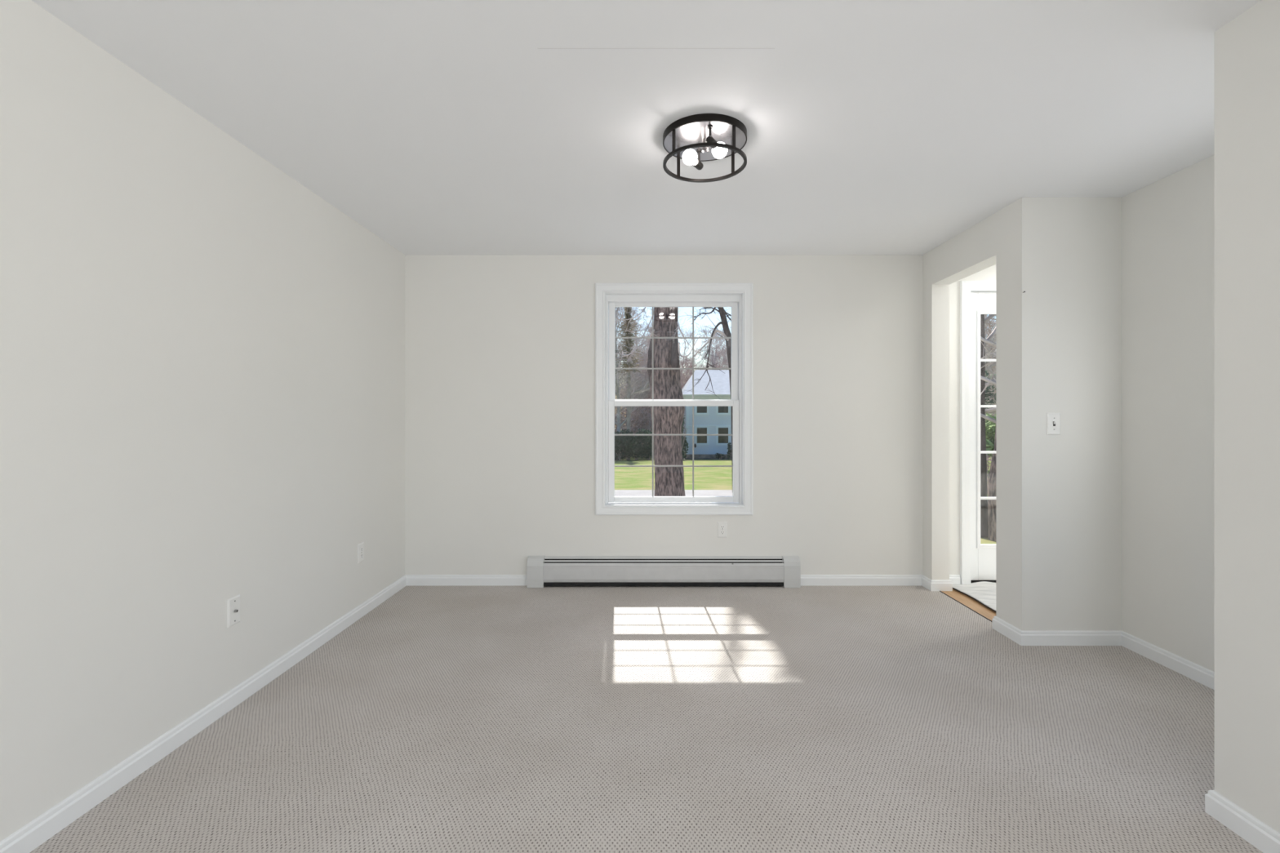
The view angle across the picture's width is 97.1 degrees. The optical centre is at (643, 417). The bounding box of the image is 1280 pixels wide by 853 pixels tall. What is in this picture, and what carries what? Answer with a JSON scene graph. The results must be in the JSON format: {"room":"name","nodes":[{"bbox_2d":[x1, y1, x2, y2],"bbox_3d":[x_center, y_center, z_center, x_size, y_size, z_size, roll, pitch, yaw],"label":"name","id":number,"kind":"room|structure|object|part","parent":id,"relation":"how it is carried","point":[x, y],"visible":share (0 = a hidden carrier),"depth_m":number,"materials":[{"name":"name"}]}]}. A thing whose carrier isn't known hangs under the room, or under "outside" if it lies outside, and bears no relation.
{"room":"empty living room","nodes":[
{"label":"empty living room","id":0,"kind":"room"},
{"bbox_2d":[0,0,404,841],"bbox_3d":[-1.815,0.019,0.005,0.160,2.402,8.210,0,0,0],"label":"wall","id":1,"kind":"structure","parent":0,"point":[202,354],"depth_m":2.01,"materials":[{"name":"paint"}]},
{"bbox_2d":[226,594,239,627],"bbox_3d":[-1.726,0.818,2.388,0.017,0.118,0.072,0,0,0],"label":"cable plate","id":2,"kind":"object","parent":1,"relation":"attached to","point":[233,603],"visible":1,"depth_m":2.38,"materials":[{"name":"white plastic"}]},
{"bbox_2d":[0,574,526,852],"bbox_3d":[-1.284,1.182,0.005,0.901,0.076,8.210,0,0,0],"label":"baseboard","id":3,"kind":"structure","parent":1,"relation":"attached to","point":[34,833],"depth_m":2.17,"materials":[{"name":"white paint"}]},
{"bbox_2d":[357,542,364,563],"bbox_3d":[-1.731,0.828,3.462,0.008,0.116,0.072,0,0,0],"label":"wall outlet","id":4,"kind":"object","parent":1,"relation":"attached to","point":[360,546],"visible":1,"depth_m":3.45,"materials":[{"name":"white plastic"}]},
{"bbox_2d":[623,336,648,413],"bbox_3d":[-0.142,-3.666,67.637,6.414,14.683,7.407,0,0,-42],"label":"bare tree","id":5,"kind":"object","parent":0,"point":[643,336],"visible":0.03,"depth_m":67.38,"materials":[{"name":"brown plant"}]},
{"bbox_2d":[30,586,1262,852],"bbox_3d":[0.858,1.230,0.005,5.185,0.020,8.210,0,0,0],"label":"floor","id":6,"kind":"structure","parent":0,"point":[442,719],"depth_m":2.14,"materials":[{"name":"carpet"}]},
{"bbox_2d":[939,591,991,622],"bbox_3d":[2.079,1.218,3.617,0.006,0.003,0.726,0,0,0],"label":"edging","id":7,"kind":"object","parent":6,"relation":"on","point":[940,591],"visible":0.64,"depth_m":3.63,"materials":[{"name":"brown wood"}]},
{"bbox_2d":[952,581,995,612],"bbox_3d":[2.665,1.205,3.663,0.950,0.028,0.893,0,0,0],"label":"floor mat","id":8,"kind":"object","parent":6,"relation":"on","point":[983,592],"visible":0.09,"depth_m":3.92,"materials":[{"name":"white fabric"}]},
{"bbox_2d":[31,0,1261,254],"bbox_3d":[0.838,-1.257,0.025,5.465,0.150,8.490,0,0,0],"label":"ceiling","id":9,"kind":"structure","parent":0,"point":[436,126],"depth_m":2.15,"materials":[{"name":"paint"}]},
{"bbox_2d":[662,113,746,182],"bbox_3d":[0.256,-1.120,2.370,0.350,0.124,0.350,0,0,0],"label":"flush light","id":10,"kind":"object","parent":9,"relation":"attached to","point":[695,139],"visible":1,"depth_m":2.31,"materials":[{"name":"black metal"}]},
{"bbox_3d":[0.121,-1.110,2.269,0.005,0.087,0.014,0,0,-37],"label":"cage post","id":11,"kind":"part","parent":10,"relation":"part of","materials":[{"name":"black metal"}]},
{"bbox_3d":[0.154,-1.110,2.505,0.014,0.087,0.005,0,0,-37],"label":"cage post","id":12,"kind":"part","parent":10,"relation":"part of","materials":[{"name":"black metal"}]},
{"bbox_3d":[0.197,-1.092,2.380,0.069,0.063,0.082,0,0,0],"label":"bulb","id":13,"kind":"part","parent":10,"relation":"part of","materials":[{"name":"white glass"}]},
{"bbox_2d":[693,158,703,169],"bbox_3d":[0.234,-1.090,2.436,0.033,0.034,0.054,0,0,32],"label":"socket","id":14,"kind":"object","parent":10,"relation":"attached to","point":[698,164],"depth_m":2.42,"materials":[{"name":"black metal"}]},
{"bbox_3d":[0.239,-1.122,2.445,0.022,0.064,0.022,0,0,0],"label":"arm","id":15,"kind":"part","parent":10,"relation":"part of"},
{"bbox_3d":[0.264,-1.126,2.242,0.022,0.056,0.022,0,0,0],"label":"arm","id":16,"kind":"part","parent":10,"relation":"part of"},
{"bbox_2d":[705,135,717,148],"bbox_3d":[0.269,-1.098,2.251,0.033,0.034,0.054,0,0,32],"label":"socket","id":17,"kind":"object","parent":10,"relation":"attached to","point":[709,139],"depth_m":2.23,"materials":[{"name":"black metal"}]},
{"bbox_3d":[0.308,-1.096,2.308,0.070,0.062,0.083,0,0,0],"label":"bulb","id":18,"kind":"part","parent":10,"relation":"part of","materials":[{"name":"white glass"}]},
{"bbox_3d":[0.390,-1.110,2.471,0.005,0.087,0.014,0,0,-37],"label":"cage post","id":19,"kind":"part","parent":10,"relation":"part of","materials":[{"name":"black metal"}]},
{"bbox_3d":[0.357,-1.110,2.235,0.014,0.087,0.005,0,0,-37],"label":"cage post","id":20,"kind":"part","parent":10,"relation":"part of","materials":[{"name":"black metal"}]},
{"bbox_2d":[404,254,995,574],"bbox_3d":[0.838,0.019,4.190,5.465,2.402,0.160,0,0,0],"label":"wall","id":21,"kind":"structure","parent":0,"point":[500,349],"depth_m":4.11,"materials":[{"name":"paint"}]},
{"bbox_2d":[526,555,800,587],"bbox_3d":[0.143,1.113,4.074,1.958,0.213,0.070,0,0,0],"label":"baseboard heater","id":22,"kind":"object","parent":21,"relation":"attached to","point":[784,571],"visible":1,"depth_m":4.04,"materials":[{"name":"metal"}]},
{"bbox_3d":[0.141,1.099,4.095,1.763,0.181,0.030,0,0,0],"label":"plate","id":23,"kind":"part","parent":22,"relation":"part of","materials":[{"name":"metal"}]},
{"bbox_3d":[0.141,1.115,4.052,1.763,0.142,0.016,0,0,0],"label":"panel","id":24,"kind":"part","parent":22,"relation":"part of","materials":[{"name":"metal"}]},
{"bbox_2d":[595,283,753,515],"bbox_3d":[0.221,-0.133,4.199,1.145,1.684,0.223,0,0,0],"label":"window","id":25,"kind":"structure","parent":21,"relation":"in","point":[739,296],"depth_m":4.13,"materials":[{"name":"white paint"}]},
{"bbox_3d":[0.221,-0.477,4.217,0.959,0.770,0.032,0,0,0],"label":"sash","id":26,"kind":"part","parent":25,"relation":"part of","materials":[{"name":"white plastic"}]},
{"bbox_3d":[0.221,0.252,4.181,0.965,0.753,0.032,0,0,0],"label":"sash","id":27,"kind":"part","parent":25,"relation":"part of","materials":[{"name":"white plastic"}]},
{"bbox_2d":[717,521,727,537],"bbox_3d":[0.572,0.816,4.106,0.072,0.116,0.008,0,0,0],"label":"wall outlet","id":28,"kind":"object","parent":21,"relation":"attached to","point":[722,526],"visible":1,"depth_m":4.10,"materials":[{"name":"white plastic"}]},
{"bbox_2d":[800,574,960,591],"bbox_3d":[1.708,1.182,4.038,1.176,0.076,0.144,0,0,0],"label":"baseboard","id":29,"kind":"structure","parent":21,"relation":"attached to","point":[806,580],"depth_m":4.09,"materials":[{"name":"white paint"}]},
{"bbox_2d":[922,197,1022,630],"bbox_3d":[2.091,0.019,3.571,0.123,2.402,1.077,0,0,0],"label":"wall","id":30,"kind":"structure","parent":0,"point":[997,239],"depth_m":3.25,"materials":[{"name":"paint"}]},
{"bbox_2d":[960,280,995,584],"bbox_3d":[2.825,0.144,4.196,1.050,2.272,0.218,0,0,0],"label":"door","id":31,"kind":"structure","parent":30,"relation":"in","point":[977,561],"depth_m":4.12,"materials":[{"name":"white paint"}]},
{"bbox_3d":[2.825,0.136,4.157,0.898,2.112,0.044,0,0,0],"label":"panel","id":32,"kind":"part","parent":31,"relation":"part of","materials":[{"name":"white paint"}]},
{"bbox_3d":[2.825,0.087,4.136,0.782,1.742,0.022,0,0,0],"label":"glass frame","id":33,"kind":"part","parent":31,"relation":"part of","materials":[{"name":"white plastic"}]},
{"bbox_2d":[1022,197,1121,631],"bbox_3d":[2.800,0.019,3.093,1.540,2.402,0.120,0,0,0],"label":"wall","id":34,"kind":"structure","parent":0,"point":[1072,246],"depth_m":3.03,"materials":[{"name":"paint"}]},
{"bbox_2d":[1046,413,1060,435],"bbox_3d":[2.199,0.034,3.024,0.073,0.118,0.018,0,0,0],"label":"light switch","id":35,"kind":"object","parent":34,"relation":"attached to","point":[1053,420],"visible":1,"depth_m":3.03,"materials":[{"name":"white plastic"}]},
{"bbox_2d":[1121,155,1214,671],"bbox_3d":[2.627,0.019,2.167,0.120,2.402,1.733,0,0,0],"label":"wall","id":36,"kind":"structure","parent":0,"point":[1168,223],"depth_m":2.75,"materials":[{"name":"paint"}]},
{"bbox_2d":[1214,0,1279,833],"bbox_3d":[2.159,0.019,-1.183,0.817,2.402,5.833,0,0,0],"label":"wall","id":37,"kind":"structure","parent":0,"point":[1247,47],"depth_m":1.64,"materials":[{"name":"paint"}]},
{"bbox_2d":[991,616,1279,852],"bbox_3d":[2.151,1.182,-0.416,0.832,0.076,7.368,0,0,0],"label":"baseboard","id":38,"kind":"structure","parent":37,"relation":"attached to","point":[1251,829],"depth_m":2.72,"materials":[{"name":"white paint"}]},
{"label":"outside","id":39,"kind":"structure","parent":0,"visible":0},
{"bbox_3d":[-28.050,1.865,8.450,63.900,0.190,8.900,0,0,0],"label":"yard","id":40,"kind":"structure","parent":39,"visible":0},
{"bbox_2d":[615,306,705,496],"bbox_3d":[0.736,-3.634,11.512,6.925,11.305,7.126,0,0,40],"label":"street tree","id":41,"kind":"object","parent":40,"relation":"on","point":[668,481],"visible":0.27,"depth_m":10.75,"materials":[{"name":"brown plant"}]},
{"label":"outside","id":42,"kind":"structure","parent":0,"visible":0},
{"bbox_2d":[614,457,991,489],"bbox_3d":[15.000,2.655,31.300,150.000,1.310,31.400,0,0,0],"label":"lawn","id":43,"kind":"structure","parent":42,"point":[625,477],"depth_m":22.42,"materials":[{"name":"green plant"}]},
{"bbox_2d":[614,428,638,460],"bbox_3d":[-1.943,2.056,40.996,2.992,2.519,2.416,0,0,-4],"label":"evergreen shrub","id":44,"kind":"object","parent":43,"relation":"on","point":[624,443],"visible":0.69,"depth_m":40.55,"materials":[{"name":"green plant"}]},
{"bbox_2d":[615,306,644,460],"bbox_3d":[-1.262,-2.787,42.062,2.451,12.314,2.884,0,0,22],"label":"pine tree","id":45,"kind":"object","parent":43,"relation":"on","point":[628,343],"visible":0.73,"depth_m":41.91,"materials":[{"name":"green plant"}]},
{"bbox_2d":[614,306,649,433],"bbox_3d":[-1.798,-3.474,43.680,7.047,13.970,6.103,0,0,36],"label":"bare tree","id":46,"kind":"object","parent":43,"relation":"on","point":[618,390],"visible":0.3,"depth_m":43.76,"materials":[{"name":"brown plant"}]},
{"bbox_2d":[629,431,652,460],"bbox_3d":[-0.553,2.088,41.840,2.094,2.302,2.410,0,0,40],"label":"evergreen shrub","id":47,"kind":"object","parent":43,"relation":"on","point":[642,447],"visible":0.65,"depth_m":41.70,"materials":[{"name":"green plant"}]},
{"bbox_2d":[634,428,652,459],"bbox_3d":[0.321,2.087,43.149,2.425,2.618,1.571,0,0,0],"label":"evergreen shrub","id":48,"kind":"object","parent":43,"relation":"on","point":[639,429],"visible":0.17,"depth_m":42.93,"materials":[{"name":"green plant"}]},
{"bbox_2d":[680,415,688,459],"bbox_3d":[2.505,1.002,42.992,1.682,4.718,2.072,0,0,16],"label":"evergreen shrub","id":49,"kind":"object","parent":43,"relation":"on","point":[684,443],"visible":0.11,"depth_m":43.18,"materials":[{"name":"green plant"}]},
{"bbox_2d":[715,453,725,459],"bbox_3d":[5.930,3.030,43.938,0.854,0.614,0.722,0,0,-20],"label":"shrub","id":50,"kind":"object","parent":43,"relation":"on","point":[720,456],"visible":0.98,"depth_m":43.82,"materials":[{"name":"green plant"}]},
{"bbox_2d":[726,442,731,459],"bbox_3d":[6.668,2.600,43.642,0.490,1.484,0.718,0,0,42],"label":"shrub","id":51,"kind":"object","parent":43,"relation":"on","point":[729,451],"visible":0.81,"depth_m":43.51,"materials":[{"name":"green plant"}]},
{"bbox_2d":[984,314,995,379],"bbox_3d":[12.948,-3.427,18.854,5.040,11.539,5.821,0,0,-23],"label":"bare tree","id":52,"kind":"object","parent":43,"relation":"on","point":[993,354],"visible":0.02,"depth_m":19.60,"materials":[{"name":"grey plant"}]},
{"bbox_2d":[984,322,995,459],"bbox_3d":[15.347,-3.107,26.294,4.678,11.563,5.083,0,0,1],"label":"bare tree","id":53,"kind":"object","parent":43,"relation":"on","point":[986,362],"visible":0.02,"depth_m":25.97,"materials":[{"name":"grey plant"}]},
{"bbox_2d":[984,314,995,377],"bbox_3d":[14.886,-2.924,26.488,4.908,11.236,5.668,0,0,42],"label":"bare tree","id":54,"kind":"object","parent":43,"relation":"on","point":[985,323],"visible":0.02,"depth_m":25.88,"materials":[{"name":"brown plant"}]},
{"bbox_2d":[984,317,995,414],"bbox_3d":[15.377,-2.991,27.587,4.438,11.548,5.576,0,0,37],"label":"bare tree","id":55,"kind":"object","parent":43,"relation":"on","point":[989,331],"visible":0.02,"depth_m":26.23,"materials":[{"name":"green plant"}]},
{"bbox_2d":[984,314,995,462],"bbox_3d":[22.907,-3.312,37.204,4.875,13.043,5.190,0,0,8],"label":"bare tree","id":56,"kind":"object","parent":43,"relation":"on","point":[984,314],"visible":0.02,"depth_m":37.56,"materials":[{"name":"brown plant"}]},
{"bbox_2d":[985,340,995,416],"bbox_3d":[14.181,-1.654,21.153,4.079,8.085,3.532,0,0,15],"label":"bare tree","id":57,"kind":"object","parent":43,"relation":"on","point":[995,340],"visible":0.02,"depth_m":21.57,"materials":[{"name":"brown plant"}]},
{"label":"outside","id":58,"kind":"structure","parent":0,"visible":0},
{"bbox_2d":[980,537,995,544],"bbox_3d":[46.950,1.865,8.450,86.100,0.190,8.900,0,0,0],"label":"yard","id":59,"kind":"structure","parent":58,"point":[983,540],"depth_m":8.48,"materials":[{"name":"green plant"}]},
{"bbox_2d":[980,314,995,537],"bbox_3d":[5.808,-1.309,9.166,3.018,6.704,2.047,0,0,0],"label":"oak tree","id":60,"kind":"object","parent":59,"relation":"on","point":[984,504],"visible":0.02,"depth_m":8.91,"materials":[{"name":"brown plant"}]},
{"bbox_2d":[980,328,995,541],"bbox_3d":[4.639,-0.647,8.752,2.073,5.709,2.222,0,0,20],"label":"maple tree","id":61,"kind":"object","parent":59,"relation":"on","point":[992,476],"visible":0.06,"depth_m":8.57,"materials":[{"name":"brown plant"}]},
{"bbox_2d":[985,369,995,457],"bbox_3d":[6.982,0.425,11.391,1.119,3.190,1.829,0,0,-4],"label":"evergreen","id":62,"kind":"object","parent":59,"relation":"on","point":[990,427],"visible":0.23,"depth_m":11.02,"materials":[{"name":"green plant"}]},
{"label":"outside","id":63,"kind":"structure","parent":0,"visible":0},
{"bbox_2d":[614,489,987,502],"bbox_3d":[15.000,1.980,14.250,150.000,0.040,2.700,0,0,0],"label":"street","id":64,"kind":"structure","parent":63,"point":[617,492],"depth_m":14.78,"materials":[{"name":"grey asphalt"}]},
{"bbox_2d":[680,306,733,492],"bbox_3d":[2.073,-3.540,15.911,6.825,11.475,5.693,0,0,0],"label":"tree","id":65,"kind":"object","parent":64,"relation":"on","point":[726,333],"visible":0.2,"depth_m":14.93,"materials":[{"name":"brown plant"}]},
{"bbox_2d":[986,442,992,493],"bbox_3d":[8.231,1.143,14.021,3.582,1.821,1.176,0,0,0],"label":"underbrush","id":66,"kind":"object","parent":64,"relation":"on","point":[988,456],"visible":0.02,"depth_m":13.95,"materials":[{"name":"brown plant"}]},
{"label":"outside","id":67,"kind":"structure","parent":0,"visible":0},
{"bbox_3d":[25.000,2.818,93.500,250.000,1.196,93.000,0,0,0],"label":"floor","id":68,"kind":"structure","parent":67,"visible":0},
{"bbox_2d":[614,318,641,424],"bbox_3d":[-2.729,-2.858,53.432,5.620,12.865,6.490,0,0,31],"label":"bare tree","id":69,"kind":"object","parent":68,"relation":"on","point":[619,318],"visible":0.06,"depth_m":53.16,"materials":[{"name":"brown plant"}]},
{"bbox_2d":[616,367,640,428],"bbox_3d":[-1.604,-2.177,66.175,5.622,11.645,4.476,0,0,33],"label":"bare tree","id":70,"kind":"object","parent":68,"relation":"on","point":[624,367],"visible":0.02,"depth_m":66.31,"materials":[{"name":"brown plant"}]},
{"bbox_2d":[618,338,643,417],"bbox_3d":[-1.240,-3.098,67.934,6.817,13.513,5.903,0,0,45],"label":"bare tree","id":71,"kind":"object","parent":68,"relation":"on","point":[621,339],"visible":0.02,"depth_m":68.09,"materials":[{"name":"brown plant"}]},
{"bbox_2d":[615,320,648,422],"bbox_3d":[-1.809,-2.875,51.476,5.650,12.852,5.199,0,0,33],"label":"bare tree","id":72,"kind":"object","parent":68,"relation":"on","point":[635,322],"visible":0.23,"depth_m":51.53,"materials":[{"name":"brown plant"}]},
{"bbox_2d":[614,306,649,417],"bbox_3d":[-2.441,-4.702,46.974,8.390,16.631,7.265,0,0,-25],"label":"bare tree","id":73,"kind":"object","parent":68,"relation":"on","point":[619,309],"visible":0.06,"depth_m":47.34,"materials":[{"name":"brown plant"}]},
{"bbox_2d":[614,317,650,431],"bbox_3d":[-0.459,-2.934,52.390,5.251,12.980,5.706,0,0,6],"label":"bare tree","id":74,"kind":"object","parent":68,"relation":"on","point":[644,362],"visible":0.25,"depth_m":51.79,"materials":[{"name":"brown plant"}]},
{"bbox_2d":[614,406,652,436],"bbox_3d":[-1.615,1.158,47.007,6.697,4.898,2.551,0,0,-3],"label":"thicket","id":75,"kind":"object","parent":68,"relation":"on","point":[644,424],"visible":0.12,"depth_m":46.90,"materials":[{"name":"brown plant"}]},
{"bbox_2d":[618,306,648,417],"bbox_3d":[-0.758,-4.645,64.950,6.735,16.648,7.318,0,0,3],"label":"bare tree","id":76,"kind":"object","parent":68,"relation":"on","point":[633,313],"visible":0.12,"depth_m":64.03,"materials":[{"name":"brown plant"}]},
{"bbox_2d":[623,358,651,431],"bbox_3d":[-0.147,-0.884,49.961,4.240,8.782,3.375,0,0,8],"label":"bare tree","id":77,"kind":"object","parent":68,"relation":"on","point":[643,397],"visible":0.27,"depth_m":49.80,"materials":[{"name":"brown plant"}]},
{"bbox_2d":[624,321,652,410],"bbox_3d":[0.363,-3.071,57.427,5.311,13.347,4.988,0,0,10],"label":"bare tree","id":78,"kind":"object","parent":68,"relation":"on","point":[644,322],"visible":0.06,"depth_m":57.27,"materials":[{"name":"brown plant"}]},
{"bbox_2d":[634,359,652,430],"bbox_3d":[0.471,-1.637,55.310,5.026,10.410,4.001,0,0,-45],"label":"bare tree","id":79,"kind":"object","parent":68,"relation":"on","point":[646,359],"visible":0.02,"depth_m":55.23,"materials":[{"name":"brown plant"}]},
{"bbox_2d":[621,307,680,431],"bbox_3d":[1.068,-3.734,51.841,5.918,14.630,6.431,0,0,15],"label":"bare tree","id":80,"kind":"object","parent":68,"relation":"on","point":[648,344],"visible":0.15,"depth_m":51.93,"materials":[{"name":"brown plant"}]},
{"bbox_2d":[634,333,683,427],"bbox_3d":[1.235,-2.642,53.972,4.946,12.430,4.646,0,0,17],"label":"bare tree","id":81,"kind":"object","parent":68,"relation":"on","point":[642,334],"visible":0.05,"depth_m":54.30,"materials":[{"name":"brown plant"}]},
{"bbox_2d":[640,319,684,399],"bbox_3d":[1.592,-2.759,51.878,4.726,12.645,5.031,0,0,7],"label":"bare tree","id":82,"kind":"object","parent":68,"relation":"on","point":[646,319],"visible":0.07,"depth_m":51.29,"materials":[{"name":"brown plant"}]},
{"bbox_2d":[640,318,685,392],"bbox_3d":[1.819,-3.088,55.599,5.862,13.335,5.395,0,0,-30],"label":"bare tree","id":83,"kind":"object","parent":68,"relation":"on","point":[685,318],"visible":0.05,"depth_m":55.38,"materials":[{"name":"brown plant"}]},
{"bbox_2d":[680,357,692,387],"bbox_3d":[5.691,-2.029,71.330,5.682,11.263,4.920,0,0,-21],"label":"bare tree","id":84,"kind":"object","parent":68,"relation":"on","point":[689,375],"visible":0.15,"depth_m":71.00,"materials":[{"name":"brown plant"}]},
{"bbox_2d":[680,357,696,386],"bbox_3d":[5.406,-2.111,73.610,4.518,11.355,4.244,0,0,-35],"label":"bare tree","id":85,"kind":"object","parent":68,"relation":"on","point":[681,357],"visible":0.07,"depth_m":73.77,"materials":[{"name":"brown plant"}]},
{"bbox_2d":[680,355,698,385],"bbox_3d":[6.074,-2.811,79.567,5.400,12.573,5.438,0,0,-21],"label":"bare tree","id":86,"kind":"object","parent":68,"relation":"on","point":[688,356],"visible":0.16,"depth_m":79.98,"materials":[{"name":"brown plant"}]},
{"bbox_2d":[678,324,702,388],"bbox_3d":[5.405,-4.931,81.523,7.295,16.866,7.243,0,0,-42],"label":"bare tree","id":87,"kind":"object","parent":68,"relation":"on","point":[690,332],"visible":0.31,"depth_m":81.54,"materials":[{"name":"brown plant"}]},
{"bbox_2d":[680,341,704,386],"bbox_3d":[5.430,-2.959,70.185,5.112,13.300,6.422,0,0,32],"label":"bare tree","id":88,"kind":"object","parent":68,"relation":"on","point":[683,362],"visible":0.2,"depth_m":70.33,"materials":[{"name":"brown plant"}]},
{"bbox_2d":[679,325,731,370],"bbox_3d":[7.996,-3.712,65.799,5.958,14.728,6.474,0,0,43],"label":"bare tree","id":89,"kind":"object","parent":68,"relation":"on","point":[716,334],"visible":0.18,"depth_m":66.13,"materials":[{"name":"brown plant"}]},
{"bbox_2d":[681,369,731,459],"bbox_3d":[9.385,0.158,48.450,12.800,8.554,10.100,0,0,0],"label":"house","id":90,"kind":"structure","parent":68,"relation":"on","point":[707,420],"depth_m":44.98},
{"bbox_3d":[4.629,-0.946,44.987,0.796,1.195,0.035,0,0,0],"label":"pane","id":91,"kind":"part","parent":90,"relation":"part of","materials":[{"name":"grey glass"}]},
{"bbox_3d":[4.629,1.431,44.987,0.796,1.269,0.035,0,0,0],"label":"pane","id":92,"kind":"part","parent":90,"relation":"part of","materials":[{"name":"grey glass"}]},
{"bbox_3d":[6.322,-0.946,44.987,0.796,1.195,0.035,0,0,0],"label":"pane","id":93,"kind":"part","parent":90,"relation":"part of","materials":[{"name":"grey glass"}]},
{"bbox_3d":[6.322,1.431,44.987,0.796,1.269,0.035,0,0,0],"label":"pane","id":94,"kind":"part","parent":90,"relation":"part of","materials":[{"name":"grey glass"}]},
{"bbox_2d":[689,334,723,368],"bbox_3d":[9.567,-4.399,79.293,6.848,15.832,6.799,0,0,-2],"label":"bare tree","id":95,"kind":"object","parent":68,"relation":"on","point":[718,335],"visible":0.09,"depth_m":78.97,"materials":[{"name":"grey plant"}]},
{"bbox_2d":[693,324,725,368],"bbox_3d":[9.047,-4.021,69.393,6.766,15.392,6.227,0,0,-22],"label":"bare tree","id":96,"kind":"object","parent":68,"relation":"on","point":[703,331],"visible":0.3,"depth_m":69.18,"materials":[{"name":"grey plant"}]},
{"bbox_2d":[703,338,727,368],"bbox_3d":[8.859,-3.282,70.711,6.071,13.899,7.011,0,0,2],"label":"bare tree","id":97,"kind":"object","parent":68,"relation":"on","point":[717,339],"visible":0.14,"depth_m":70.38,"materials":[{"name":"grey plant"}]},
{"bbox_2d":[706,349,728,368],"bbox_3d":[8.349,-2.296,62.480,5.149,11.787,5.946,0,0,-24],"label":"bare tree","id":98,"kind":"object","parent":68,"relation":"on","point":[722,362],"visible":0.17,"depth_m":62.28,"materials":[{"name":"grey plant"}]},
{"bbox_2d":[711,342,728,368],"bbox_3d":[8.438,-2.274,61.221,4.387,11.738,4.670,0,0,-28],"label":"bare tree","id":99,"kind":"object","parent":68,"relation":"on","point":[717,353],"visible":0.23,"depth_m":61.53,"materials":[{"name":"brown plant"}]},
{"bbox_2d":[714,327,730,368],"bbox_3d":[9.926,-3.923,67.437,7.676,15.216,6.647,0,0,-3],"label":"bare tree","id":100,"kind":"object","parent":68,"relation":"on","point":[726,355],"visible":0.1,"depth_m":67.20,"materials":[{"name":"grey plant"}]}
]}

